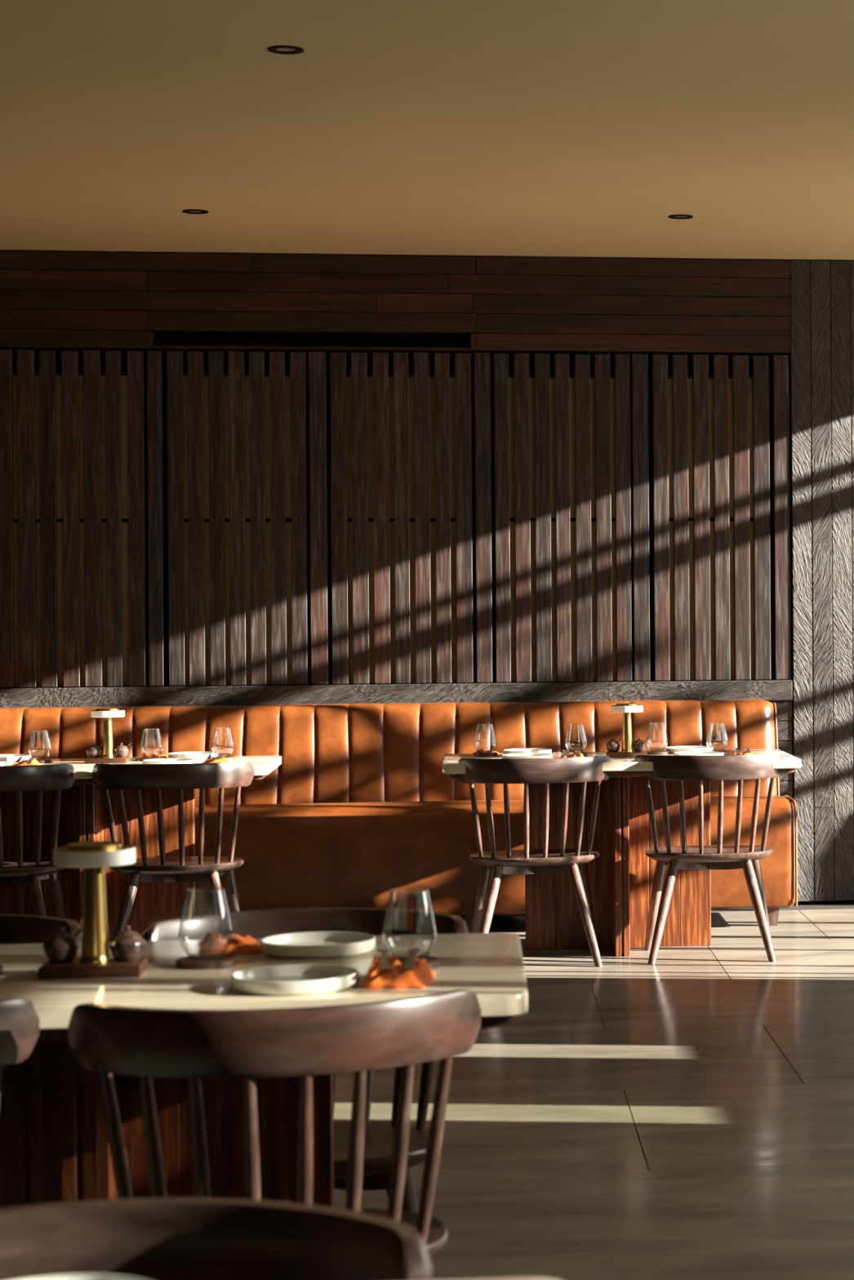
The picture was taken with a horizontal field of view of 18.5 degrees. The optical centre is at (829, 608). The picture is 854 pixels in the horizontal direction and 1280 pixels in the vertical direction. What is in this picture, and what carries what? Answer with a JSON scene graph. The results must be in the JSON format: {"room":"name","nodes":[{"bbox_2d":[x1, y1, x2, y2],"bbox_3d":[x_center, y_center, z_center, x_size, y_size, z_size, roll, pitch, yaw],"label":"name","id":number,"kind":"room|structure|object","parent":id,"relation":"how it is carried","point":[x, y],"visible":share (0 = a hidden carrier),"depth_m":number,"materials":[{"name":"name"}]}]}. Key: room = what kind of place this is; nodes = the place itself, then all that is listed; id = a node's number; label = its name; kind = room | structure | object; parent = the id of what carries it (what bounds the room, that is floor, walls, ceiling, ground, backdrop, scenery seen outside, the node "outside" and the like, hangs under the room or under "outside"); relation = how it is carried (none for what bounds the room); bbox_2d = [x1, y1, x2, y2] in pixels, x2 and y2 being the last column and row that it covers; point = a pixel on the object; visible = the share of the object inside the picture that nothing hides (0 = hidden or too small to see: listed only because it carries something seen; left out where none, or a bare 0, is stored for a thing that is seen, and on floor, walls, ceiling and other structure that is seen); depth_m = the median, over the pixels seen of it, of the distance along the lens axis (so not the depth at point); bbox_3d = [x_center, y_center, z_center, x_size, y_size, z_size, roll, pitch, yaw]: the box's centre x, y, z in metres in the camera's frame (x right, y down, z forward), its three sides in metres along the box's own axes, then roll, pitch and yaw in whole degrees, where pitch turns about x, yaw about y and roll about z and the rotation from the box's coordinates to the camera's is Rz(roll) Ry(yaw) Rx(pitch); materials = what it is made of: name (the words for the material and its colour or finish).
{"room":"restaurant dining room","nodes":[
{"label":"restaurant dining room","id":0,"kind":"room"},
{"bbox_2d":[0,250,853,902],"bbox_3d":[-2.027,-0.106,11.293,7.700,2.880,0.272,0,0,-8],"label":"wall","id":1,"kind":"structure","parent":0,"point":[246,479],"depth_m":11.23,"materials":[{"name":"black wood"}]},
{"bbox_2d":[0,0,853,261],"bbox_3d":[-1.052,-1.653,4.651,7.820,0.200,13.700,0,0,-8],"label":"ceiling","id":2,"kind":"structure","parent":0,"point":[486,128],"depth_m":8.21,"materials":[{"name":"beige paint"}]},
{"bbox_2d":[182,208,208,213],"bbox_3d":[-2.466,-1.542,9.945,0.100,0.004,0.100,0,0,-8],"label":"recessed light","id":3,"kind":"object","parent":2,"relation":"in","point":[188,211],"visible":1,"depth_m":9.94,"materials":[{"name":"black metal"}]},
{"bbox_2d":[266,45,303,54],"bbox_3d":[-1.509,-1.548,7.095,0.100,0.004,0.100,0,0,-8],"label":"recessed light","id":4,"kind":"object","parent":2,"relation":"in","point":[284,50],"visible":1,"depth_m":7.09,"materials":[{"name":"black metal"}]},
{"bbox_2d":[667,214,693,219],"bbox_3d":[-0.593,-1.554,10.158,0.100,0.004,0.100,0,0,-8],"label":"recessed light","id":5,"kind":"object","parent":2,"relation":"in","point":[672,216],"visible":1,"depth_m":10.16,"materials":[{"name":"black metal"}]},
{"bbox_2d":[333,900,853,1279],"bbox_3d":[-1.091,1.387,4.643,7.700,0.120,13.700,0,0,-8],"label":"floor","id":6,"kind":"structure","parent":0,"point":[688,1114],"depth_m":6.67,"materials":[{"name":"black tile"}]},
{"bbox_2d":[0,997,39,1090],"bbox_3d":[-1.427,0.942,3.675,0.580,0.775,0.446,0,0,-10],"label":"dining chair","id":7,"kind":"object","parent":6,"relation":"on","point":[20,1021],"visible":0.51,"depth_m":3.63,"materials":[{"name":"brown wood"}]},
{"bbox_2d":[0,764,75,919],"bbox_3d":[-3.051,0.953,9.376,0.580,0.775,0.446,0,0,-8],"label":"dining chair","id":8,"kind":"object","parent":6,"relation":"on","point":[20,871],"visible":0.84,"depth_m":9.29,"materials":[{"name":"brown wood"}]},
{"bbox_2d":[0,913,82,944],"bbox_3d":[-1.595,0.943,4.444,0.580,0.775,0.446,0,0,-11],"label":"dining chair","id":9,"kind":"object","parent":6,"relation":"on","point":[15,929],"visible":0.12,"depth_m":4.61,"materials":[{"name":"brown wood"}]},
{"bbox_2d":[0,755,281,942],"bbox_3d":[-2.793,0.964,9.727,1.347,0.750,0.744,0,0,-8],"label":"dining table","id":10,"kind":"object","parent":6,"relation":"on","point":[83,817],"visible":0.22,"depth_m":9.77,"materials":[{"name":"brown wood"}]},
{"bbox_2d":[0,760,4,765],"bbox_3d":[-3.162,0.580,9.504,0.190,0.022,0.190,0,0,-4],"label":"dinner plate","id":11,"kind":"object","parent":10,"relation":"on","point":[2,762],"visible":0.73,"depth_m":9.49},
{"bbox_2d":[0,754,30,762],"bbox_3d":[-3.192,0.580,9.904,0.190,0.022,0.190,0,0,7],"label":"dinner plate","id":12,"kind":"object","parent":10,"relation":"on","point":[6,757],"visible":0.75,"depth_m":9.85,"materials":[{"name":"white ceramic"}]},
{"bbox_2d":[11,759,42,765],"bbox_3d":[-3.019,0.578,9.606,0.100,0.023,0.172,0,0,-8],"label":"napkin","id":13,"kind":"object","parent":10,"relation":"on","point":[33,762],"visible":0.59,"depth_m":9.56,"materials":[{"name":"orange fabric"}]},
{"bbox_2d":[14,755,26,762],"bbox_3d":[-3.040,0.565,9.609,0.023,0.015,0.187,0,0,-10],"label":"fork","id":14,"kind":"object","parent":13,"relation":"on","point":[20,758],"visible":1,"depth_m":9.58,"materials":[{"name":"silver metal"}]},
{"bbox_2d":[23,757,38,762],"bbox_3d":[-2.998,0.567,9.609,0.019,0.008,0.213,0,0,-6],"label":"table knife","id":15,"kind":"object","parent":13,"relation":"on","point":[32,758],"visible":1,"depth_m":9.58,"materials":[{"name":"silver metal"}]},
{"bbox_2d":[36,759,53,763],"bbox_3d":[-3.025,0.584,9.806,0.095,0.012,0.095,0,0,-8],"label":"wooden coaster","id":16,"kind":"object","parent":10,"relation":"on","point":[46,761],"visible":0.65,"depth_m":9.77,"materials":[{"name":"brown wood"}]},
{"bbox_2d":[28,729,52,759],"bbox_3d":[-3.026,0.523,9.806,0.086,0.112,0.086,0,0,-8],"label":"drinking glass","id":17,"kind":"object","parent":16,"relation":"on","point":[47,730],"visible":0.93,"depth_m":9.80,"materials":[{"name":"clear glass"}]},
{"bbox_2d":[84,756,129,764],"bbox_3d":[-2.757,0.579,9.768,0.154,0.019,0.090,0,0,-7],"label":"wooden tray","id":18,"kind":"object","parent":10,"relation":"on","point":[99,760],"visible":0.99,"depth_m":9.72,"materials":[{"name":"brown wood"}]},
{"bbox_2d":[86,743,101,758],"bbox_3d":[-2.809,0.542,9.768,0.055,0.056,0.055,0,0,-8],"label":"pot","id":19,"kind":"object","parent":18,"relation":"on","point":[93,751],"visible":1,"depth_m":9.75,"materials":[{"name":"brown ceramic"}]},
{"bbox_2d":[90,707,124,758],"bbox_3d":[-2.754,0.475,9.764,0.125,0.188,0.125,0,0,-8],"label":"table lamp","id":20,"kind":"object","parent":18,"relation":"on","point":[108,713],"visible":1,"depth_m":9.75,"materials":[{"name":"gold metal"}]},
{"bbox_2d":[90,710,124,717],"bbox_3d":[-2.755,0.402,9.764,0.125,0.024,0.125,0,0,-8],"label":"diffuser","id":21,"kind":"object","parent":20,"relation":"attached to","point":[94,713],"depth_m":9.71,"materials":[{"name":"white plastic"}]},
{"bbox_2d":[114,742,128,757],"bbox_3d":[-2.708,0.541,9.783,0.055,0.056,0.055,0,0,-8],"label":"pot","id":22,"kind":"object","parent":18,"relation":"on","point":[120,751],"visible":1,"depth_m":9.77,"materials":[{"name":"brown ceramic"}]},
{"bbox_2d":[138,756,164,760],"bbox_3d":[-2.621,0.582,9.893,0.095,0.012,0.095,0,0,-8],"label":"wooden coaster","id":23,"kind":"object","parent":10,"relation":"on","point":[147,757],"visible":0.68,"depth_m":9.87,"materials":[{"name":"brown wood"}]},
{"bbox_2d":[140,728,163,757],"bbox_3d":[-2.622,0.520,9.893,0.086,0.112,0.086,0,0,-8],"label":"drinking glass","id":24,"kind":"object","parent":23,"relation":"on","point":[146,756],"visible":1,"depth_m":9.88,"materials":[{"name":"clear glass"}]},
{"bbox_2d":[137,752,168,759],"bbox_3d":[-2.647,0.576,10.019,0.100,0.023,0.172,0,0,-8],"label":"napkin","id":25,"kind":"object","parent":10,"relation":"on","point":[164,756],"visible":0.47,"depth_m":10.01,"materials":[{"name":"orange fabric"}]},
{"bbox_2d":[142,758,195,764],"bbox_3d":[-2.466,0.575,9.551,0.190,0.022,0.190,0,0,-8],"label":"dinner plate","id":26,"kind":"object","parent":10,"relation":"on","point":[159,761],"visible":0.62,"depth_m":9.51,"materials":[{"name":"white ceramic"}]},
{"bbox_2d":[168,751,217,759],"bbox_3d":[-2.490,0.576,10.007,0.190,0.022,0.190,0,0,9],"label":"dinner plate","id":27,"kind":"object","parent":10,"relation":"on","point":[194,755],"visible":0.85,"depth_m":9.94,"materials":[{"name":"white ceramic"}]},
{"bbox_2d":[201,757,231,763],"bbox_3d":[-2.327,0.574,9.701,0.100,0.023,0.170,0,0,-8],"label":"napkin","id":28,"kind":"object","parent":10,"relation":"on","point":[222,759],"visible":0.65,"depth_m":9.66,"materials":[{"name":"orange fabric"}]},
{"bbox_2d":[206,753,213,759],"bbox_3d":[-2.351,0.560,9.705,0.023,0.015,0.187,0,0,-10],"label":"fork","id":29,"kind":"object","parent":28,"relation":"on","point":[210,754],"visible":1,"depth_m":9.69,"materials":[{"name":"silver metal"}]},
{"bbox_2d":[215,755,226,759],"bbox_3d":[-2.308,0.562,9.705,0.019,0.008,0.213,0,0,-6],"label":"table knife","id":30,"kind":"object","parent":28,"relation":"on","point":[220,756],"visible":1,"depth_m":9.66,"materials":[{"name":"silver metal"}]},
{"bbox_2d":[210,755,235,759],"bbox_3d":[-2.350,0.580,9.910,0.095,0.012,0.095,0,0,-8],"label":"wooden coaster","id":31,"kind":"object","parent":10,"relation":"on","point":[230,757],"visible":0.63,"depth_m":9.90,"materials":[{"name":"brown wood"}]},
{"bbox_2d":[211,727,234,756],"bbox_3d":[-2.350,0.518,9.910,0.086,0.112,0.086,0,0,-8],"label":"drinking glass","id":32,"kind":"object","parent":31,"relation":"on","point":[227,755],"visible":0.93,"depth_m":9.90,"materials":[{"name":"clear glass"}]},
{"bbox_2d":[92,761,253,937],"bbox_3d":[-2.415,0.949,9.444,0.580,0.775,0.446,0,0,-9],"label":"dining chair","id":33,"kind":"object","parent":6,"relation":"on","point":[137,777],"visible":0.82,"depth_m":9.32,"materials":[{"name":"brown wood"}]},
{"bbox_2d":[0,1198,432,1279],"bbox_3d":[-0.625,0.937,2.164,0.580,0.775,0.446,0,0,-10],"label":"dining chair","id":34,"kind":"object","parent":6,"relation":"on","point":[144,1238],"visible":1,"depth_m":2.35,"materials":[{"name":"brown wood"}]},
{"bbox_2d":[0,932,528,1208],"bbox_3d":[-1.165,0.953,4.082,1.347,0.750,0.744,0,0,-8],"label":"dining table","id":35,"kind":"object","parent":6,"relation":"on","point":[55,1145],"visible":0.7,"depth_m":4.12,"materials":[{"name":"beige stone"}]},
{"bbox_2d":[0,964,3,974],"bbox_3d":[-1.358,0.573,4.051,0.095,0.012,0.095,0,0,-8],"label":"wooden coaster","id":36,"kind":"object","parent":35,"relation":"on","point":[1,966],"visible":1,"depth_m":4.05,"materials":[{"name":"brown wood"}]},
{"bbox_2d":[38,957,147,979],"bbox_3d":[-1.163,0.568,4.043,0.154,0.019,0.090,0,0,-7],"label":"wooden tray","id":37,"kind":"object","parent":35,"relation":"on","point":[113,969],"visible":0.9,"depth_m":4.00,"materials":[{"name":"brown wood"}]},
{"bbox_2d":[43,927,79,964],"bbox_3d":[-1.215,0.531,4.044,0.055,0.056,0.055,0,0,-8],"label":"pot","id":38,"kind":"object","parent":37,"relation":"on","point":[61,947],"visible":1,"depth_m":4.03,"materials":[{"name":"brown ceramic"}]},
{"bbox_2d":[73,927,82,937],"bbox_3d":[-1.188,0.513,4.050,0.029,0.027,0.006,0,0,-16],"label":"spoon","id":39,"kind":"object","parent":38,"relation":"in","point":[81,929],"visible":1,"depth_m":4.05,"materials":[{"name":"brown wood"}]},
{"bbox_2d":[53,840,135,964],"bbox_3d":[-1.160,0.465,4.039,0.125,0.188,0.125,0,0,-8],"label":"table lamp","id":40,"kind":"object","parent":37,"relation":"on","point":[94,856],"visible":1,"depth_m":4.02,"materials":[{"name":"gold metal"}]},
{"bbox_2d":[53,846,135,867],"bbox_3d":[-1.160,0.391,4.039,0.125,0.024,0.125,0,0,-8],"label":"diffuser","id":41,"kind":"object","parent":40,"relation":"attached to","point":[64,856],"depth_m":3.99,"materials":[{"name":"white plastic"}]},
{"bbox_2d":[109,925,145,962],"bbox_3d":[-1.114,0.531,4.058,0.055,0.056,0.055,0,0,-8],"label":"pot","id":42,"kind":"object","parent":37,"relation":"on","point":[127,945],"visible":1,"depth_m":4.04,"materials":[{"name":"brown ceramic"}]},
{"bbox_2d":[139,922,154,936],"bbox_3d":[-1.087,0.512,4.064,0.029,0.027,0.006,0,0,-16],"label":"spoon","id":43,"kind":"object","parent":42,"relation":"in","point":[152,924],"visible":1,"depth_m":4.07,"materials":[{"name":"brown wood"}]},
{"bbox_2d":[175,955,235,969],"bbox_3d":[-1.008,0.571,4.135,0.095,0.012,0.095,0,0,-8],"label":"wooden coaster","id":44,"kind":"object","parent":35,"relation":"on","point":[225,961],"visible":0.93,"depth_m":4.10,"materials":[{"name":"brown wood"}]},
{"bbox_2d":[177,887,233,959],"bbox_3d":[-1.008,0.509,4.135,0.086,0.112,0.086,0,0,-8],"label":"drinking glass","id":45,"kind":"object","parent":44,"relation":"on","point":[210,956],"visible":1,"depth_m":4.13,"materials":[{"name":"clear glass"}]},
{"bbox_2d":[198,932,262,953],"bbox_3d":[-1.020,0.565,4.354,0.100,0.023,0.172,0,0,-16],"label":"napkin","id":46,"kind":"object","parent":35,"relation":"on","point":[211,943],"visible":0.94,"depth_m":4.30,"materials":[{"name":"orange fabric"}]},
{"bbox_2d":[231,964,359,995],"bbox_3d":[-0.812,0.564,3.890,0.190,0.022,0.190,0,0,7],"label":"dinner plate","id":47,"kind":"object","parent":35,"relation":"on","point":[295,979],"visible":1,"depth_m":3.88,"materials":[{"name":"white ceramic"}]},
{"bbox_2d":[260,931,375,958],"bbox_3d":[-0.859,0.565,4.297,0.190,0.022,0.190,0,0,25],"label":"dinner plate","id":48,"kind":"object","parent":35,"relation":"on","point":[312,944],"visible":1,"depth_m":4.27,"materials":[{"name":"white ceramic"}]},
{"bbox_2d":[360,955,435,989],"bbox_3d":[-0.664,0.553,3.945,0.106,0.042,0.170,0,0,-2],"label":"napkin","id":49,"kind":"object","parent":35,"relation":"on","point":[394,978],"visible":0.94,"depth_m":3.89,"materials":[{"name":"orange fabric"}]},
{"bbox_2d":[377,943,391,969],"bbox_3d":[-0.687,0.537,3.949,0.023,0.015,0.187,0,0,-10],"label":"fork","id":50,"kind":"object","parent":49,"relation":"on","point":[384,965],"visible":1,"depth_m":3.93,"materials":[{"name":"silver metal"}]},
{"bbox_2d":[403,947,420,970],"bbox_3d":[-0.645,0.539,3.950,0.019,0.008,0.213,0,0,-6],"label":"table knife","id":51,"kind":"object","parent":49,"relation":"on","point":[411,953],"visible":1,"depth_m":3.93,"materials":[{"name":"silver metal"}]},
{"bbox_2d":[395,955,439,968],"bbox_3d":[-0.673,0.569,4.101,0.095,0.012,0.095,0,0,-8],"label":"wooden coaster","id":52,"kind":"object","parent":35,"relation":"on","point":[433,962],"visible":0.3,"depth_m":4.09,"materials":[{"name":"brown wood"}]},
{"bbox_2d":[382,888,436,961],"bbox_3d":[-0.673,0.507,4.101,0.086,0.112,0.086,0,0,-8],"label":"drinking glass","id":53,"kind":"object","parent":52,"relation":"on","point":[400,957],"visible":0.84,"depth_m":4.09,"materials":[{"name":"clear glass"}]},
{"bbox_2d":[67,989,481,1257],"bbox_3d":[-0.799,0.938,3.719,0.580,0.775,0.446,0,0,-12],"label":"dining chair","id":54,"kind":"object","parent":6,"relation":"on","point":[246,1044],"visible":0.57,"depth_m":3.55,"materials":[{"name":"brown wood"}]},
{"bbox_2d":[141,907,468,1279],"bbox_3d":[-0.925,0.939,4.497,0.580,0.775,0.446,0,0,-6],"label":"dining chair","id":55,"kind":"object","parent":6,"relation":"on","point":[378,1135],"visible":0.16,"depth_m":4.60,"materials":[{"name":"brown wood"}]},
{"bbox_2d":[0,698,797,933],"bbox_3d":[-2.155,0.874,10.719,3.963,0.921,0.823,0,0,-8],"label":"banquette","id":56,"kind":"object","parent":6,"relation":"on","point":[360,806],"visible":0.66,"depth_m":10.78,"materials":[{"name":"orange leather"}]},
{"bbox_2d":[465,1276,556,1279],"bbox_3d":[-0.838,0.951,1.738,1.347,0.750,0.744,0,0,-8],"label":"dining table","id":57,"kind":"object","parent":6,"relation":"on","point":[526,1277],"visible":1,"depth_m":2.18,"materials":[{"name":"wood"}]},
{"bbox_2d":[18,1274,145,1279],"bbox_3d":[-0.617,0.563,2.029,0.190,0.022,0.190,0,0,-8],"label":"dinner plate","id":58,"kind":"object","parent":57,"relation":"on","point":[76,1277],"visible":1,"depth_m":2.12,"materials":[{"name":"white ceramic"}]},
{"bbox_2d":[457,755,610,967],"bbox_3d":[-1.112,0.940,9.637,0.580,0.775,0.446,0,0,-9],"label":"dining chair","id":59,"kind":"object","parent":6,"relation":"on","point":[584,770],"visible":0.98,"depth_m":9.51,"materials":[{"name":"brown wood"}]},
{"bbox_2d":[441,749,801,956],"bbox_3d":[-0.821,0.951,9.951,1.347,0.750,0.744,0,0,-8],"label":"dining table","id":60,"kind":"object","parent":6,"relation":"on","point":[620,879],"visible":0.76,"depth_m":9.99,"materials":[{"name":"brown wood"}]},
{"bbox_2d":[472,751,497,755],"bbox_3d":[-1.358,0.573,10.079,0.095,0.012,0.095,0,0,-8],"label":"wooden coaster","id":61,"kind":"object","parent":60,"relation":"on","point":[494,753],"visible":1,"depth_m":10.04,"materials":[{"name":"brown wood"}]},
{"bbox_2d":[474,724,496,752],"bbox_3d":[-1.358,0.511,10.079,0.086,0.112,0.086,0,0,-8],"label":"drinking glass","id":62,"kind":"object","parent":61,"relation":"on","point":[480,751],"visible":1,"depth_m":10.07,"materials":[{"name":"clear glass"}]},
{"bbox_2d":[475,747,498,755],"bbox_3d":[-1.366,0.567,10.164,0.100,0.023,0.170,0,0,-8],"label":"napkin","id":63,"kind":"object","parent":60,"relation":"on","point":[482,748],"visible":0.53,"depth_m":10.15,"materials":[{"name":"orange fabric"}]},
{"bbox_2d":[501,753,551,758],"bbox_3d":[-1.153,0.567,9.733,0.190,0.022,0.190,0,0,19],"label":"dinner plate","id":64,"kind":"object","parent":60,"relation":"on","point":[510,755],"visible":0.59,"depth_m":9.70,"materials":[{"name":"white ceramic"}]},
{"bbox_2d":[502,748,551,754],"bbox_3d":[-1.193,0.567,10.086,0.190,0.022,0.190,0,0,-36],"label":"dinner plate","id":65,"kind":"object","parent":60,"relation":"on","point":[510,750],"visible":0.62,"depth_m":10.04,"materials":[{"name":"white ceramic"}]},
{"bbox_2d":[559,752,583,757],"bbox_3d":[-0.989,0.565,9.818,0.100,0.023,0.172,0,0,-8],"label":"napkin","id":66,"kind":"object","parent":60,"relation":"on","point":[572,755],"visible":0.35,"depth_m":9.78,"materials":[{"name":"orange fabric"}]},
{"bbox_2d":[562,749,570,755],"bbox_3d":[-1.010,0.551,9.820,0.023,0.015,0.187,0,0,-10],"label":"fork","id":67,"kind":"object","parent":66,"relation":"on","point":[567,753],"visible":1,"depth_m":9.80,"materials":[{"name":"silver metal"}]},
{"bbox_2d":[564,752,588,755],"bbox_3d":[-0.994,0.571,10.018,0.095,0.012,0.095,0,0,-8],"label":"wooden coaster","id":68,"kind":"object","parent":60,"relation":"on","point":[583,753],"visible":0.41,"depth_m":10.00,"materials":[{"name":"brown wood"}]},
{"bbox_2d":[564,724,586,753],"bbox_3d":[-0.994,0.509,10.018,0.086,0.112,0.086,0,0,-8],"label":"drinking glass","id":69,"kind":"object","parent":68,"relation":"on","point":[568,724],"visible":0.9,"depth_m":10.01,"materials":[{"name":"clear glass"}]},
{"bbox_2d":[605,751,646,757],"bbox_3d":[-0.789,0.566,9.915,0.154,0.019,0.090,0,0,-7],"label":"wooden tray","id":70,"kind":"object","parent":60,"relation":"on","point":[619,754],"visible":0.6,"depth_m":9.87,"materials":[{"name":"brown wood"}]},
{"bbox_2d":[605,737,620,752],"bbox_3d":[-0.841,0.529,9.916,0.055,0.056,0.055,0,0,-8],"label":"pot","id":71,"kind":"object","parent":70,"relation":"on","point":[612,746],"visible":1,"depth_m":9.90,"materials":[{"name":"brown ceramic"}]},
{"bbox_2d":[610,702,643,752],"bbox_3d":[-0.786,0.462,9.912,0.125,0.188,0.125,0,0,-8],"label":"table lamp","id":72,"kind":"object","parent":70,"relation":"on","point":[626,708],"visible":1,"depth_m":9.89,"materials":[{"name":"gold metal"}]},
{"bbox_2d":[610,705,643,712],"bbox_3d":[-0.786,0.388,9.912,0.125,0.024,0.125,0,0,-8],"label":"diffuser","id":73,"kind":"object","parent":72,"relation":"attached to","point":[614,708],"depth_m":9.86,"materials":[{"name":"white plastic"}]},
{"bbox_2d":[632,737,646,751],"bbox_3d":[-0.740,0.528,9.930,0.055,0.056,0.055,0,0,-8],"label":"pot","id":74,"kind":"object","parent":70,"relation":"on","point":[638,745],"visible":1,"depth_m":9.91,"materials":[{"name":"brown ceramic"}]},
{"bbox_2d":[645,750,669,755],"bbox_3d":[-0.682,0.569,10.102,0.095,0.012,0.095,0,0,-8],"label":"wooden coaster","id":75,"kind":"object","parent":60,"relation":"on","point":[660,752],"visible":0.94,"depth_m":10.06,"materials":[{"name":"brown wood"}]},
{"bbox_2d":[645,722,667,751],"bbox_3d":[-0.683,0.507,10.102,0.086,0.112,0.086,0,0,-8],"label":"drinking glass","id":76,"kind":"object","parent":75,"relation":"on","point":[649,722],"visible":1,"depth_m":10.09,"materials":[{"name":"clear glass"}]},
{"bbox_2d":[665,746,712,753],"bbox_3d":[-0.560,0.563,10.180,0.190,0.022,0.190,0,0,35],"label":"dinner plate","id":77,"kind":"object","parent":60,"relation":"on","point":[673,749],"visible":0.77,"depth_m":10.12,"materials":[{"name":"white ceramic"}]},
{"bbox_2d":[673,751,723,755],"bbox_3d":[-0.502,0.562,9.784,0.190,0.022,0.190,0,0,34],"label":"dinner plate","id":78,"kind":"object","parent":60,"relation":"on","point":[696,753],"visible":0.41,"depth_m":9.85,"materials":[{"name":"white ceramic"}]},
{"bbox_2d":[709,751,728,755],"bbox_3d":[-0.443,0.567,10.034,0.095,0.012,0.095,0,0,-8],"label":"wooden coaster","id":79,"kind":"object","parent":60,"relation":"on","point":[725,753],"visible":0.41,"depth_m":10.01,"materials":[{"name":"brown wood"}]},
{"bbox_2d":[706,723,728,751],"bbox_3d":[-0.443,0.505,10.034,0.086,0.112,0.086,0,0,-8],"label":"drinking glass","id":80,"kind":"object","parent":79,"relation":"on","point":[713,750],"visible":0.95,"depth_m":10.03,"materials":[{"name":"clear glass"}]},
{"bbox_2d":[729,751,752,755],"bbox_3d":[-0.339,0.560,9.897,0.100,0.023,0.170,0,0,-8],"label":"napkin","id":81,"kind":"object","parent":60,"relation":"on","point":[744,752],"visible":0.29,"depth_m":9.87,"materials":[{"name":"orange fabric"}]},
{"bbox_2d":[730,746,742,753],"bbox_3d":[-0.362,0.547,9.901,0.023,0.015,0.187,0,0,-10],"label":"fork","id":82,"kind":"object","parent":81,"relation":"on","point":[735,748],"visible":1,"depth_m":9.87,"materials":[{"name":"silver metal"}]},
{"bbox_2d":[633,753,784,964],"bbox_3d":[-0.460,0.936,9.757,0.580,0.775,0.446,0,0,-5],"label":"dining chair","id":83,"kind":"object","parent":6,"relation":"on","point":[680,768],"visible":0.99,"depth_m":9.63,"materials":[{"name":"brown wood"}]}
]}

